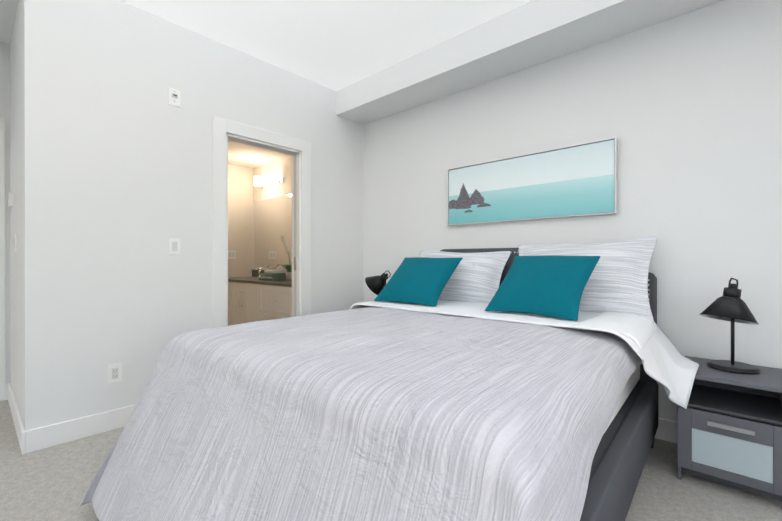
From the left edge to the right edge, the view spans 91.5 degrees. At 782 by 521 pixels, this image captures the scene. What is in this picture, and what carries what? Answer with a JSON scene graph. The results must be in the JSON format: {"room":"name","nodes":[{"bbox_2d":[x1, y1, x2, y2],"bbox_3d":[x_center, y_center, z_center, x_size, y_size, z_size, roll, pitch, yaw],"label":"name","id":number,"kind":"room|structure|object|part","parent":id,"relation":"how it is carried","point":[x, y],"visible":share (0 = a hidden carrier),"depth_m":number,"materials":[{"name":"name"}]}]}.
{"room":"bedroom","nodes":[
{"label":"bedroom","id":0,"kind":"room"},
{"bbox_2d":[0,41,10,383],"bbox_3d":[-3.855,-0.297,2.028,0.120,2.740,2.827,0,0,42],"label":"wall","id":1,"kind":"structure","parent":0,"point":[5,80],"depth_m":2.93,"materials":[{"name":"paint"}]},
{"bbox_2d":[0,117,5,401],"bbox_3d":[-3.353,-0.008,2.567,0.138,2.160,1.060,0,0,42],"label":"door frame","id":2,"kind":"structure","parent":1,"relation":"attached to","point":[2,282],"depth_m":2.90,"materials":[{"name":"white wood"}]},
{"bbox_2d":[10,0,22,421],"bbox_3d":[-2.493,-0.298,2.617,1.100,2.740,0.120,0,0,42],"label":"wall","id":3,"kind":"structure","parent":0,"point":[16,185],"depth_m":2.49,"materials":[{"name":"paint"}]},
{"bbox_2d":[8,191,12,207],"bbox_3d":[-2.733,-0.439,2.739,0.075,0.110,0.023,0,0,42],"label":"thermostat","id":4,"kind":"object","parent":3,"relation":"attached to","point":[10,199],"visible":1,"depth_m":2.72,"materials":[{"name":"white plastic"}]},
{"bbox_2d":[14,234,16,250],"bbox_3d":[-2.500,-0.118,2.535,0.072,0.115,0.012,0,0,42],"label":"light switch","id":5,"kind":"object","parent":3,"relation":"attached to","point":[15,242],"visible":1,"depth_m":2.52,"materials":[{"name":"white plastic"}]},
{"bbox_2d":[6,383,28,454],"bbox_3d":[-2.491,1.009,2.521,1.235,0.125,0.031,0,0,42],"label":"baseboard","id":6,"kind":"structure","parent":3,"relation":"attached to","point":[23,436],"depth_m":2.30,"materials":[{"name":"white wood"}]},
{"bbox_2d":[23,0,362,430],"bbox_3d":[-1.209,-0.299,3.120,0.120,2.740,2.593,0,0,42],"label":"wall","id":7,"kind":"structure","parent":0,"point":[117,171],"depth_m":2.49,"materials":[{"name":"paint"}]},
{"bbox_2d":[29,404,135,452],"bbox_3d":[-1.680,1.009,2.506,0.015,0.125,1.001,0,0,42],"label":"baseboard","id":8,"kind":"structure","parent":7,"relation":"attached to","point":[40,438],"depth_m":2.28,"materials":[{"name":"white wood"}]},
{"bbox_2d":[108,363,121,383],"bbox_3d":[-1.756,0.717,2.426,0.010,0.115,0.072,0,0,42],"label":"outlet","id":9,"kind":"object","parent":7,"relation":"attached to","point":[114,372],"visible":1,"depth_m":2.42,"materials":[{"name":"white plastic"}]},
{"bbox_2d":[168,87,179,106],"bbox_3d":[-1.518,-1.148,2.676,0.019,0.120,0.075,0,0,42],"label":"sensor","id":10,"kind":"object","parent":7,"relation":"attached to","point":[173,97],"visible":1,"depth_m":2.67,"materials":[{"name":"white plastic"}]},
{"bbox_2d":[169,238,179,254],"bbox_3d":[-1.521,-0.099,2.681,0.012,0.115,0.072,0,0,42],"label":"light switch","id":11,"kind":"object","parent":7,"relation":"attached to","point":[174,246],"visible":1,"depth_m":2.68,"materials":[{"name":"white plastic"}]},
{"bbox_2d":[213,116,310,327],"bbox_3d":[-1.087,-0.009,3.241,0.138,2.160,0.887,0,0,42],"label":"door frame","id":12,"kind":"structure","parent":7,"relation":"attached to","point":[222,127],"depth_m":3.12,"materials":[{"name":"white wood"}]},
{"bbox_2d":[294,154,296,316],"bbox_3d":[-0.875,0.049,3.488,0.036,2.042,0.003,0,0,42],"label":"bathroom door jamb slot","id":13,"kind":"structure","parent":7,"relation":"attached to","point":[295,243],"depth_m":3.48,"materials":[{"name":"grey wood"}]},
{"bbox_2d":[228,164,252,276],"bbox_3d":[-2.871,-0.277,4.786,0.120,2.790,2.370,0,0,42],"label":"wall","id":14,"kind":"structure","parent":0,"point":[240,210],"depth_m":5.46,"materials":[{"name":"paint"}]},
{"bbox_2d":[228,250,235,258],"bbox_3d":[-2.247,-0.084,5.374,0.010,0.115,0.115,0,0,42],"label":"light switch","id":15,"kind":"object","parent":14,"relation":"attached to","point":[231,254],"visible":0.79,"depth_m":5.37,"materials":[{"name":"white plastic"}]},
{"bbox_2d":[228,141,291,167],"bbox_3d":[-1.962,-1.376,4.037,2.230,0.050,2.250,0,0,42],"label":"ceiling","id":16,"kind":"structure","parent":0,"point":[243,155],"depth_m":4.91,"materials":[{"name":"paint"}]},
{"bbox_2d":[0,0,531,90],"bbox_3d":[-1.030,-1.716,1.124,5.510,0.100,5.540,0,0,42],"label":"ceiling","id":17,"kind":"structure","parent":0,"point":[335,45],"depth_m":2.72,"materials":[{"name":"paint"}]},
{"bbox_2d":[336,0,723,124],"bbox_3d":[1.081,-1.551,2.535,4.050,0.235,0.370,0,0,42],"label":"soffit beam","id":18,"kind":"structure","parent":17,"relation":"attached to","point":[532,33],"depth_m":2.68,"materials":[{"name":"paint"}]},
{"bbox_2d":[253,156,291,270],"bbox_3d":[-1.139,-0.140,3.289,0.004,2.420,2.250,0,0,42],"label":"wall","id":19,"kind":"structure","parent":0,"point":[283,167],"depth_m":3.40,"materials":[{"name":"paint"}]},
{"bbox_2d":[254,171,283,188],"bbox_3d":[-1.689,-1.102,5.205,0.620,0.147,0.144,0,0,42],"label":"sconce","id":20,"kind":"object","parent":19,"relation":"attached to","point":[271,179],"visible":1,"depth_m":5.15,"materials":[{"name":"white glass"}]},
{"bbox_2d":[252,270,287,277],"bbox_3d":[-1.318,0.187,4.951,1.945,0.100,0.020,0,0,42],"label":"backsplash","id":21,"kind":"structure","parent":19,"relation":"attached to","point":[255,273],"depth_m":5.51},
{"bbox_2d":[253,193,291,269],"bbox_3d":[-1.359,-0.373,4.997,1.782,0.992,0.011,0,0,42],"label":"bathroom mirror","id":22,"kind":"object","parent":19,"relation":"attached to","point":[272,220],"visible":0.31,"depth_m":5.24,"materials":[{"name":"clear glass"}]},
{"bbox_2d":[0,400,781,520],"bbox_3d":[-1.030,1.099,1.129,5.270,0.050,5.300,0,0,42],"label":"floor","id":23,"kind":"structure","parent":0,"point":[52,483],"depth_m":1.79,"materials":[{"name":"carpet"}]},
{"bbox_2d":[79,236,698,520],"bbox_3d":[0.195,0.467,1.900,2.036,1.213,2.412,0,0,41],"label":"bed","id":24,"kind":"object","parent":23,"relation":"on","point":[501,384],"visible":1,"depth_m":1.29,"materials":[{"name":"fabric"}]},
{"bbox_3d":[0.925,0.459,2.813,1.705,1.105,0.075,0,0,41],"label":"bed headboard","id":25,"kind":"part","parent":24,"relation":"part of","materials":[{"name":"fabric"}]},
{"bbox_3d":[0.286,0.553,2.070,1.570,0.340,1.865,0,0,41],"label":"bed mattress","id":26,"kind":"part","parent":24,"relation":"part of","materials":[{"name":"white fabric"}]},
{"bbox_2d":[677,356,781,501],"bbox_3d":[1.672,0.808,1.875,0.398,0.530,0.448,0,0,42],"label":"nightstand","id":27,"kind":"object","parent":23,"relation":"on","point":[729,428],"visible":0.98,"depth_m":1.76,"materials":[{"name":"grey wood"}]},
{"bbox_2d":[699,278,759,374],"bbox_3d":[1.691,0.314,1.909,0.229,0.457,0.240,0,0,42],"label":"lamp","id":28,"kind":"object","parent":27,"relation":"on","point":[730,305],"visible":1,"depth_m":1.88,"materials":[{"name":"black metal"}]},
{"bbox_3d":[1.670,0.856,1.873,0.386,0.290,0.392,0,0,42],"label":"drawer","id":29,"kind":"part","parent":27,"relation":"part of","materials":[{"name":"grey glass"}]},
{"bbox_3d":[1.530,0.753,1.719,0.160,0.018,0.027,0,0,42],"label":"handle","id":30,"kind":"part","parent":27,"relation":"part of","materials":[{"name":"silver metal"}]},
{"bbox_3d":[-0.143,0.805,3.528,0.398,0.530,0.448,0,0,42],"label":"nightstand","id":31,"kind":"object","parent":23,"relation":"on","visible":0},
{"bbox_2d":[365,270,390,294],"bbox_3d":[-0.096,0.314,3.496,0.290,0.451,0.240,0,0,42],"label":"lamp","id":32,"kind":"object","parent":31,"relation":"on","point":[376,284],"visible":0.77,"depth_m":3.46,"materials":[{"name":"black metal"}]},
{"bbox_2d":[363,0,781,421],"bbox_3d":[0.377,-0.325,3.510,6.640,2.890,0.120,0,0,42],"label":"wall","id":33,"kind":"structure","parent":0,"point":[685,109],"depth_m":2.29,"materials":[{"name":"paint"}]},
{"bbox_2d":[447,137,616,225],"bbox_3d":[0.967,-0.543,2.861,1.278,0.486,0.039,0,0,42],"label":"picture","id":34,"kind":"object","parent":33,"relation":"attached to","point":[577,180],"visible":1,"depth_m":2.76,"materials":[{"name":"teal paper"}]},
{"bbox_2d":[655,417,676,442],"bbox_3d":[1.193,1.009,2.679,4.030,0.125,0.015,0,0,42],"label":"baseboard","id":35,"kind":"structure","parent":33,"relation":"attached to","point":[667,429],"depth_m":2.26,"materials":[{"name":"white wood"}]},
{"bbox_3d":[-1.918,1.093,4.001,2.350,0.052,2.250,0,0,42],"label":"floor","id":36,"kind":"structure","parent":0,"visible":0},
{"bbox_2d":[228,282,291,325],"bbox_3d":[-1.523,0.668,4.741,1.926,0.800,0.608,0,0,42],"label":"bathroom vanity","id":37,"kind":"object","parent":36,"relation":"on","point":[253,298],"depth_m":4.39,"materials":[{"name":"wood"},{"name":"stone countertop"}]},
{"bbox_2d":[228,278,291,285],"bbox_3d":[-1.506,0.252,4.745,1.945,0.031,0.577,0,0,42],"label":"countertop","id":38,"kind":"structure","parent":37,"relation":"on","point":[283,282],"depth_m":4.54,"materials":[{"name":"stone"}]},
{"bbox_2d":[258,270,286,280],"bbox_3d":[-1.410,0.177,4.653,0.320,0.120,0.280,0,0,42],"label":"towels","id":39,"kind":"object","parent":38,"relation":"on","point":[274,275],"visible":0.88,"depth_m":4.55,"materials":[{"name":"green fabric"}]},
{"bbox_2d":[276,235,291,280],"bbox_3d":[-1.174,-0.033,4.487,0.261,0.542,0.390,0,0,-33],"label":"orchid","id":40,"kind":"object","parent":38,"relation":"on","point":[288,268],"visible":0.56,"depth_m":4.51,"materials":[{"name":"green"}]}
]}

